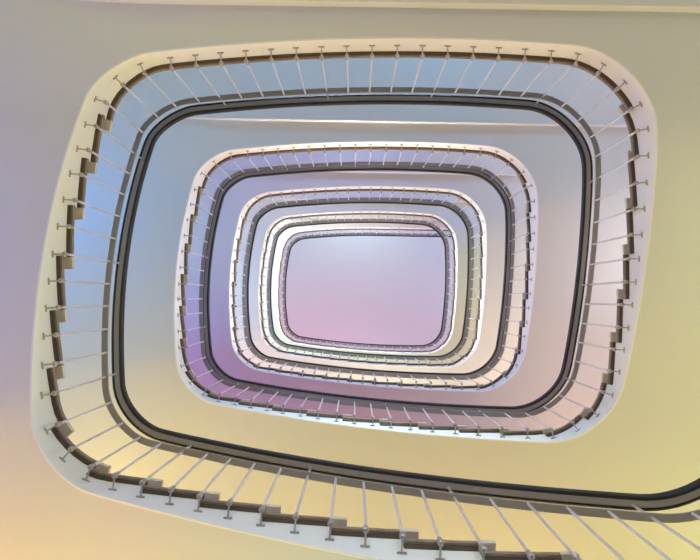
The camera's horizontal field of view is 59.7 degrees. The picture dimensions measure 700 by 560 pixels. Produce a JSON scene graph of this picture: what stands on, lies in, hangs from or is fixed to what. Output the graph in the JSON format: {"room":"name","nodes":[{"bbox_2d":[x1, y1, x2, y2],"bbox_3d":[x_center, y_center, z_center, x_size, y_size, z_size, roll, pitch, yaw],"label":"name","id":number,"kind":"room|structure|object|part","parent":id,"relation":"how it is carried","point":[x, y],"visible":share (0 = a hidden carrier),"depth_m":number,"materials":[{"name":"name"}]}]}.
{"room":"stairwell","nodes":[
{"label":"stairwell","id":0,"kind":"room"},
{"bbox_2d":[279,230,453,350],"bbox_3d":[0.307,0.300,20.694,9.324,0.200,8.134,1,-92,1],"label":"ceiling","id":1,"kind":"structure","parent":0,"point":[388,290],"depth_m":20.59,"materials":[{"name":"white paint"}]},
{"bbox_3d":[4.403,0.029,9.562,1.232,22.394,6.521,1,-92,1],"label":"wall","id":2,"kind":"structure","parent":0,"visible":0},
{"bbox_2d":[0,0,699,559],"bbox_3d":[0.152,-0.267,3.300,9.124,3.393,7.934,1,-92,1],"label":"staircase","id":3,"kind":"structure","parent":2,"relation":"attached to","point":[56,56],"depth_m":4.49,"materials":[{"name":"white paint"}]},
{"bbox_3d":[-1.982,0.780,4.084,0.036,0.022,0.383,-14,-92,0],"label":"edge trim","id":4,"kind":"part","parent":3,"relation":"part of","materials":[{"name":"brown metal"}]},
{"bbox_3d":[-2.045,0.403,4.221,0.022,0.022,0.386,-7,-92,0],"label":"edge trim","id":5,"kind":"part","parent":3,"relation":"part of","materials":[{"name":"brown metal"}]},
{"bbox_3d":[-2.078,0.019,4.358,0.022,0.022,0.386,-3,-92,0],"label":"edge trim","id":6,"kind":"part","parent":3,"relation":"part of","materials":[{"name":"brown metal"}]},
{"bbox_3d":[-2.084,-0.365,4.522,0.024,0.022,0.386,1,-92,1],"label":"edge trim","id":7,"kind":"part","parent":3,"relation":"part of","materials":[{"name":"brown metal"}]},
{"bbox_3d":[-1.796,1.095,3.948,0.380,0.022,0.045,42,-91,2],"label":"edge trim","id":8,"kind":"part","parent":3,"relation":"part of","materials":[{"name":"brown metal"}]},
{"bbox_3d":[-2.065,-0.748,4.686,0.022,0.022,0.386,5,-92,1],"label":"edge trim","id":9,"kind":"part","parent":3,"relation":"part of","materials":[{"name":"brown metal"}]},
{"bbox_3d":[-2.019,-1.130,4.849,0.022,0.022,0.386,8,-92,1],"label":"edge trim","id":10,"kind":"part","parent":3,"relation":"part of","materials":[{"name":"brown metal"}]},
{"bbox_3d":[-1.460,1.248,3.816,0.384,0.022,0.032,11,-92,1],"label":"edge trim","id":11,"kind":"part","parent":3,"relation":"part of","materials":[{"name":"brown metal"}]},
{"bbox_3d":[-1.076,1.295,3.687,0.386,0.022,0.020,6,-92,1],"label":"edge trim","id":12,"kind":"part","parent":3,"relation":"part of","materials":[{"name":"brown metal"}]},
{"bbox_3d":[-0.689,1.330,3.558,0.386,0.022,0.020,5,-92,1],"label":"edge trim","id":13,"kind":"part","parent":3,"relation":"part of","materials":[{"name":"brown metal"}]},
{"bbox_3d":[-0.301,1.358,3.430,0.386,0.022,0.020,4,-92,1],"label":"edge trim","id":14,"kind":"part","parent":3,"relation":"part of","materials":[{"name":"brown metal"}]},
{"bbox_3d":[0.086,1.378,3.301,0.386,0.022,0.020,3,-92,1],"label":"edge trim","id":15,"kind":"part","parent":3,"relation":"part of","materials":[{"name":"brown metal"}]},
{"bbox_3d":[0.153,-1.611,4.997,4.308,0.022,0.520,-1,-92,0],"label":"edge trim","id":16,"kind":"part","parent":3,"relation":"part of","materials":[{"name":"brown metal"}]},
{"bbox_2d":[40,45,699,559],"bbox_3d":[0.157,-0.247,3.846,4.537,4.285,3.353,1,-92,1],"label":"stair railing","id":17,"kind":"object","parent":3,"relation":"attached to","point":[457,490],"visible":1,"depth_m":4.58,"materials":[{"name":"grey metal"}]},
{"bbox_3d":[-1.919,0.735,3.977,0.036,0.068,0.036,1,-92,1],"label":"knob","id":18,"kind":"part","parent":17,"relation":"part of","materials":[{"name":"silver metal"}]},
{"bbox_3d":[-1.949,0.553,4.044,0.036,0.068,0.036,1,-92,1],"label":"knob","id":19,"kind":"part","parent":17,"relation":"part of","materials":[{"name":"silver metal"}]},
{"bbox_3d":[-1.973,0.369,4.111,0.036,0.068,0.036,1,-92,1],"label":"knob","id":20,"kind":"part","parent":17,"relation":"part of","materials":[{"name":"silver metal"}]},
{"bbox_3d":[-1.860,0.919,3.897,0.036,0.068,0.036,1,-92,1],"label":"knob","id":21,"kind":"part","parent":17,"relation":"part of","materials":[{"name":"silver metal"}]},
{"bbox_3d":[-1.992,0.186,4.178,0.036,0.068,0.036,1,-92,1],"label":"knob","id":22,"kind":"part","parent":17,"relation":"part of","materials":[{"name":"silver metal"}]},
{"bbox_3d":[-2.004,0.005,4.244,0.036,0.068,0.036,1,-92,1],"label":"knob","id":23,"kind":"part","parent":17,"relation":"part of","materials":[{"name":"silver metal"}]},
{"bbox_3d":[-1.740,1.056,3.822,0.036,0.068,0.036,1,-92,1],"label":"knob","id":24,"kind":"part","parent":17,"relation":"part of","materials":[{"name":"silver metal"}]},
{"bbox_3d":[-1.587,1.145,3.750,0.036,0.068,0.036,1,-92,1],"label":"knob","id":25,"kind":"part","parent":17,"relation":"part of","materials":[{"name":"silver metal"}]},
{"bbox_3d":[-1.415,1.177,3.685,0.036,0.068,0.036,1,-92,1],"label":"knob","id":26,"kind":"part","parent":17,"relation":"part of","materials":[{"name":"silver metal"}]},
{"bbox_3d":[-1.227,1.198,3.621,0.036,0.068,0.036,1,-92,1],"label":"knob","id":27,"kind":"part","parent":17,"relation":"part of","materials":[{"name":"silver metal"}]},
{"bbox_3d":[-1.038,1.217,3.557,0.036,0.068,0.036,1,-92,1],"label":"knob","id":28,"kind":"part","parent":17,"relation":"part of","materials":[{"name":"silver metal"}]},
{"bbox_3d":[-0.858,1.234,3.496,0.036,0.068,0.036,1,-92,1],"label":"knob","id":29,"kind":"part","parent":17,"relation":"part of","materials":[{"name":"silver metal"}]},
{"bbox_3d":[-0.677,1.250,3.435,0.036,0.068,0.036,1,-92,1],"label":"knob","id":30,"kind":"part","parent":17,"relation":"part of","materials":[{"name":"silver metal"}]},
{"bbox_3d":[-0.484,1.264,3.371,0.036,0.068,0.036,1,-92,1],"label":"knob","id":31,"kind":"part","parent":17,"relation":"part of","materials":[{"name":"silver metal"}]},
{"bbox_3d":[-0.292,1.277,3.306,0.036,0.068,0.036,1,-92,1],"label":"knob","id":32,"kind":"part","parent":17,"relation":"part of","materials":[{"name":"silver metal"}]},
{"bbox_3d":[-0.102,1.288,3.242,0.036,0.068,0.036,1,-92,1],"label":"knob","id":33,"kind":"part","parent":17,"relation":"part of","materials":[{"name":"silver metal"}]},
{"bbox_3d":[0.082,1.297,3.180,0.036,0.068,0.036,1,-92,1],"label":"knob","id":34,"kind":"part","parent":17,"relation":"part of","materials":[{"name":"silver metal"}]},
{"bbox_3d":[0.267,1.304,3.119,0.036,0.068,0.036,1,-92,1],"label":"knob","id":35,"kind":"part","parent":17,"relation":"part of","materials":[{"name":"silver metal"}]},
{"bbox_3d":[0.452,1.309,3.057,0.036,0.068,0.036,1,-92,1],"label":"knob","id":36,"kind":"part","parent":17,"relation":"part of","materials":[{"name":"silver metal"}]},
{"bbox_3d":[0.651,1.313,2.990,0.036,0.068,0.036,1,-92,1],"label":"knob","id":37,"kind":"part","parent":17,"relation":"part of","materials":[{"name":"silver metal"}]},
{"bbox_3d":[0.862,1.315,2.920,0.036,0.068,0.036,1,-92,1],"label":"knob","id":38,"kind":"part","parent":17,"relation":"part of","materials":[{"name":"silver metal"}]},
{"bbox_2d":[57,12,699,559],"bbox_3d":[0.180,-0.166,6.398,9.124,3.393,7.934,1,-92,1],"label":"staircase","id":39,"kind":"structure","parent":3,"relation":"on","point":[645,438],"depth_m":6.35,"materials":[{"name":"white paint"}]},
{"bbox_3d":[-2.017,0.503,7.319,0.022,0.022,0.386,-7,-92,0],"label":"edge trim","id":40,"kind":"part","parent":39,"relation":"part of","materials":[{"name":"brown metal"}]},
{"bbox_3d":[-2.050,0.120,7.456,0.022,0.022,0.386,-3,-92,0],"label":"edge trim","id":41,"kind":"part","parent":39,"relation":"part of","materials":[{"name":"brown metal"}]},
{"bbox_3d":[-1.955,0.881,7.182,0.036,0.022,0.383,-14,-92,0],"label":"edge trim","id":42,"kind":"part","parent":39,"relation":"part of","materials":[{"name":"brown metal"}]},
{"bbox_3d":[-2.057,-0.264,7.620,0.024,0.022,0.386,1,-92,1],"label":"edge trim","id":43,"kind":"part","parent":39,"relation":"part of","materials":[{"name":"brown metal"}]},
{"bbox_3d":[-2.037,-0.647,7.784,0.022,0.022,0.386,5,-92,1],"label":"edge trim","id":44,"kind":"part","parent":39,"relation":"part of","materials":[{"name":"brown metal"}]},
{"bbox_3d":[-1.992,-1.029,7.948,0.022,0.022,0.386,8,-92,1],"label":"edge trim","id":45,"kind":"part","parent":39,"relation":"part of","materials":[{"name":"brown metal"}]},
{"bbox_3d":[-1.768,1.196,7.046,0.380,0.022,0.045,42,-91,2],"label":"edge trim","id":46,"kind":"part","parent":39,"relation":"part of","materials":[{"name":"brown metal"}]},
{"bbox_3d":[-1.432,1.349,6.914,0.384,0.022,0.032,11,-92,1],"label":"edge trim","id":47,"kind":"part","parent":39,"relation":"part of","materials":[{"name":"brown metal"}]},
{"bbox_3d":[-1.048,1.396,6.785,0.386,0.022,0.020,6,-92,1],"label":"edge trim","id":48,"kind":"part","parent":39,"relation":"part of","materials":[{"name":"brown metal"}]},
{"bbox_3d":[-0.661,1.431,6.656,0.386,0.022,0.020,5,-92,1],"label":"edge trim","id":49,"kind":"part","parent":39,"relation":"part of","materials":[{"name":"brown metal"}]},
{"bbox_3d":[-0.274,1.459,6.528,0.386,0.022,0.020,4,-92,1],"label":"edge trim","id":50,"kind":"part","parent":39,"relation":"part of","materials":[{"name":"brown metal"}]},
{"bbox_3d":[0.114,1.479,6.400,0.386,0.022,0.020,3,-92,1],"label":"edge trim","id":51,"kind":"part","parent":39,"relation":"part of","materials":[{"name":"brown metal"}]},
{"bbox_3d":[0.181,-1.510,8.095,4.308,0.022,0.520,-1,-92,0],"label":"edge trim","id":52,"kind":"part","parent":39,"relation":"part of","materials":[{"name":"white paint"}]},
{"bbox_3d":[0.268,-2.033,7.818,7.398,0.088,0.014,1,-92,1],"label":"moulding","id":53,"kind":"part","parent":39,"relation":"part of","materials":[{"name":"white paint"}]},
{"bbox_3d":[0.502,1.492,6.272,0.386,0.022,0.020,2,-92,1],"label":"edge trim","id":54,"kind":"part","parent":39,"relation":"part of","materials":[{"name":"brown metal"}]},
{"bbox_2d":[184,125,630,430],"bbox_3d":[0.207,-0.065,9.496,9.124,3.393,7.934,1,-92,1],"label":"staircase","id":55,"kind":"structure","parent":39,"relation":"on","point":[549,158],"depth_m":8.60,"materials":[{"name":"white paint"}]},
{"bbox_3d":[-1.740,1.297,10.144,0.380,0.022,0.045,42,-91,2],"label":"edge trim","id":56,"kind":"part","parent":55,"relation":"part of","materials":[{"name":"brown metal"}]},
{"bbox_3d":[-1.404,1.450,10.012,0.384,0.022,0.032,11,-92,1],"label":"edge trim","id":57,"kind":"part","parent":55,"relation":"part of","materials":[{"name":"brown metal"}]},
{"bbox_3d":[-0.633,1.532,9.755,0.386,0.022,0.020,5,-92,1],"label":"edge trim","id":58,"kind":"part","parent":55,"relation":"part of","materials":[{"name":"brown metal"}]},
{"bbox_3d":[-0.246,1.560,9.626,0.386,0.022,0.020,4,-92,1],"label":"edge trim","id":59,"kind":"part","parent":55,"relation":"part of","materials":[{"name":"brown metal"}]},
{"bbox_3d":[0.142,1.580,9.498,0.386,0.022,0.020,3,-92,1],"label":"edge trim","id":60,"kind":"part","parent":55,"relation":"part of","materials":[{"name":"brown metal"}]},
{"bbox_3d":[0.208,-1.409,11.194,4.308,0.022,0.520,-1,-92,0],"label":"edge trim","id":61,"kind":"part","parent":55,"relation":"part of","materials":[{"name":"white paint"}]},
{"bbox_3d":[0.296,-1.932,10.916,7.398,0.088,0.014,1,-92,1],"label":"moulding","id":62,"kind":"part","parent":55,"relation":"part of","materials":[{"name":"white paint"}]},
{"bbox_2d":[235,175,526,385],"bbox_3d":[0.235,0.036,12.595,9.124,3.393,7.934,1,-92,1],"label":"staircase","id":63,"kind":"structure","parent":55,"relation":"on","point":[485,199],"depth_m":12.03,"materials":[{"name":"white paint"}]},
{"bbox_3d":[0.236,-1.308,14.292,4.308,0.022,0.520,-1,-92,0],"label":"edge trim","id":64,"kind":"part","parent":63,"relation":"part of","materials":[{"name":"white paint"}]},
{"bbox_3d":[0.324,-1.831,14.014,7.398,0.088,0.014,1,-92,1],"label":"moulding","id":65,"kind":"part","parent":63,"relation":"part of","materials":[{"name":"white paint"}]},
{"bbox_2d":[262,203,480,363],"bbox_3d":[0.263,0.137,15.693,9.124,3.393,7.934,1,-92,1],"label":"staircase","id":66,"kind":"structure","parent":63,"relation":"on","point":[456,225],"depth_m":15.42,"materials":[{"name":"white paint"}]},
{"bbox_3d":[1.357,-1.356,17.385,6.530,0.022,0.434,-4,-92,0],"label":"edge trim","id":67,"kind":"part","parent":66,"relation":"part of","materials":[{"name":"white paint"}]},
{"bbox_2d":[277,219,456,352],"bbox_3d":[1.294,0.176,16.229,6.580,4.285,3.336,1,-92,1],"label":"stair railing","id":68,"kind":"object","parent":66,"relation":"attached to","point":[437,229],"visible":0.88,"depth_m":16.68,"materials":[{"name":"grey metal"}]},
{"bbox_3d":[0.351,-1.730,17.112,7.398,0.088,0.014,1,-92,1],"label":"moulding","id":69,"kind":"part","parent":66,"relation":"part of","materials":[{"name":"white paint"}]},
{"bbox_2d":[259,201,484,366],"bbox_3d":[0.240,0.056,13.140,4.536,4.285,3.351,1,-92,1],"label":"stair railing","id":70,"kind":"object","parent":63,"relation":"attached to","point":[469,228],"visible":1,"depth_m":13.40,"materials":[{"name":"grey metal"}]},
{"bbox_3d":[2.469,-0.218,11.424,0.021,0.022,0.386,-1,-92,0],"label":"edge trim","id":71,"kind":"part","parent":63,"relation":"part of","materials":[{"name":"brown metal"}]},
{"bbox_2d":[231,158,534,389],"bbox_3d":[0.212,-0.045,10.042,4.535,4.285,3.350,1,-92,1],"label":"stair railing","id":72,"kind":"object","parent":55,"relation":"attached to","point":[492,179],"visible":1,"depth_m":10.16,"materials":[{"name":"grey metal"}]},
{"bbox_3d":[0.530,1.593,9.370,0.386,0.022,0.020,2,-92,1],"label":"edge trim","id":73,"kind":"part","parent":55,"relation":"part of","materials":[{"name":"brown metal"}]},
{"bbox_3d":[1.307,1.596,9.115,0.386,0.022,0.020,0,-92,1],"label":"edge trim","id":74,"kind":"part","parent":55,"relation":"part of","materials":[{"name":"brown metal"}]},
{"bbox_3d":[1.696,1.586,8.988,0.386,0.022,0.023,-2,-92,0],"label":"edge trim","id":75,"kind":"part","parent":55,"relation":"part of","materials":[{"name":"brown metal"}]},
{"bbox_3d":[2.061,1.496,8.863,0.379,0.022,0.046,-28,-92,0],"label":"edge trim","id":76,"kind":"part","parent":55,"relation":"part of","materials":[{"name":"brown metal"}]},
{"bbox_3d":[2.320,1.230,8.745,0.046,0.022,0.380,28,-91,1],"label":"edge trim","id":77,"kind":"part","parent":55,"relation":"part of","materials":[{"name":"brown metal"}]},
{"bbox_3d":[2.412,0.859,8.633,0.021,0.022,0.386,5,-92,1],"label":"edge trim","id":78,"kind":"part","parent":55,"relation":"part of","materials":[{"name":"brown metal"}]},
{"bbox_3d":[2.435,0.466,8.521,0.021,0.022,0.386,3,-92,1],"label":"edge trim","id":79,"kind":"part","parent":55,"relation":"part of","materials":[{"name":"brown metal"}]},
{"bbox_3d":[2.445,0.073,8.410,0.021,0.022,0.386,1,-92,1],"label":"edge trim","id":80,"kind":"part","parent":55,"relation":"part of","materials":[{"name":"brown metal"}]},
{"bbox_3d":[2.381,-1.099,8.159,0.040,0.022,0.383,-12,-92,0],"label":"edge trim","id":81,"kind":"part","parent":55,"relation":"part of","materials":[{"name":"brown metal"}]},
{"bbox_3d":[2.441,-0.319,8.326,0.021,0.022,0.386,-1,-92,0],"label":"edge trim","id":82,"kind":"part","parent":55,"relation":"part of","materials":[{"name":"brown metal"}]},
{"bbox_3d":[2.423,-0.712,8.242,0.021,0.022,0.386,-3,-92,0],"label":"edge trim","id":83,"kind":"part","parent":55,"relation":"part of","materials":[{"name":"brown metal"}]},
{"bbox_2d":[177,62,648,438],"bbox_3d":[0.184,-0.144,6.944,4.545,4.285,3.366,1,-92,1],"label":"stair railing","id":84,"kind":"object","parent":39,"relation":"attached to","point":[535,407],"visible":1,"depth_m":6.78,"materials":[{"name":"grey metal"}]},
{"bbox_3d":[0.190,-0.130,7.509,4.468,3.145,3.278,1,-92,1],"label":"handrail","id":85,"kind":"part","parent":84,"relation":"part of","materials":[{"name":"grey metal"}]},
{"bbox_3d":[0.891,1.497,6.144,0.386,0.022,0.021,1,-92,1],"label":"edge trim","id":86,"kind":"part","parent":39,"relation":"part of","materials":[{"name":"brown metal"}]},
{"bbox_3d":[1.280,1.495,6.017,0.386,0.022,0.020,0,-92,1],"label":"edge trim","id":87,"kind":"part","parent":39,"relation":"part of","materials":[{"name":"brown metal"}]},
{"bbox_3d":[1.668,1.485,5.889,0.386,0.022,0.023,-2,-92,0],"label":"edge trim","id":88,"kind":"part","parent":39,"relation":"part of","materials":[{"name":"brown metal"}]},
{"bbox_3d":[2.033,1.395,5.765,0.379,0.022,0.046,-28,-92,0],"label":"edge trim","id":89,"kind":"part","parent":39,"relation":"part of","materials":[{"name":"brown metal"}]},
{"bbox_3d":[2.292,1.129,5.647,0.046,0.022,0.380,28,-91,1],"label":"edge trim","id":90,"kind":"part","parent":39,"relation":"part of","materials":[{"name":"brown metal"}]},
{"bbox_3d":[2.384,0.758,5.534,0.021,0.022,0.386,5,-92,1],"label":"edge trim","id":91,"kind":"part","parent":39,"relation":"part of","materials":[{"name":"brown metal"}]},
{"bbox_3d":[2.408,0.365,5.423,0.021,0.022,0.386,3,-92,1],"label":"edge trim","id":92,"kind":"part","parent":39,"relation":"part of","materials":[{"name":"brown metal"}]},
{"bbox_3d":[2.417,-0.028,5.312,0.021,0.022,0.386,1,-92,1],"label":"edge trim","id":93,"kind":"part","parent":39,"relation":"part of","materials":[{"name":"brown metal"}]},
{"bbox_3d":[2.413,-0.420,5.228,0.021,0.022,0.386,-1,-92,0],"label":"edge trim","id":94,"kind":"part","parent":39,"relation":"part of","materials":[{"name":"brown metal"}]},
{"bbox_3d":[2.354,-1.200,5.061,0.040,0.022,0.383,-12,-92,0],"label":"edge trim","id":95,"kind":"part","parent":39,"relation":"part of","materials":[{"name":"brown metal"}]},
{"bbox_3d":[2.396,-0.813,5.144,0.021,0.022,0.386,-3,-92,0],"label":"edge trim","id":96,"kind":"part","parent":39,"relation":"part of","materials":[{"name":"brown metal"}]},
{"bbox_3d":[0.240,-2.134,4.719,7.398,0.088,0.014,1,-92,1],"label":"moulding","id":97,"kind":"part","parent":3,"relation":"part of","materials":[{"name":"white paint"}]},
{"bbox_3d":[0.475,1.391,3.174,0.386,0.022,0.020,2,-92,1],"label":"edge trim","id":98,"kind":"part","parent":3,"relation":"part of","materials":[{"name":"brown metal"}]},
{"bbox_3d":[0.863,1.396,3.046,0.386,0.022,0.021,1,-92,1],"label":"edge trim","id":99,"kind":"part","parent":3,"relation":"part of","materials":[{"name":"brown metal"}]}
]}

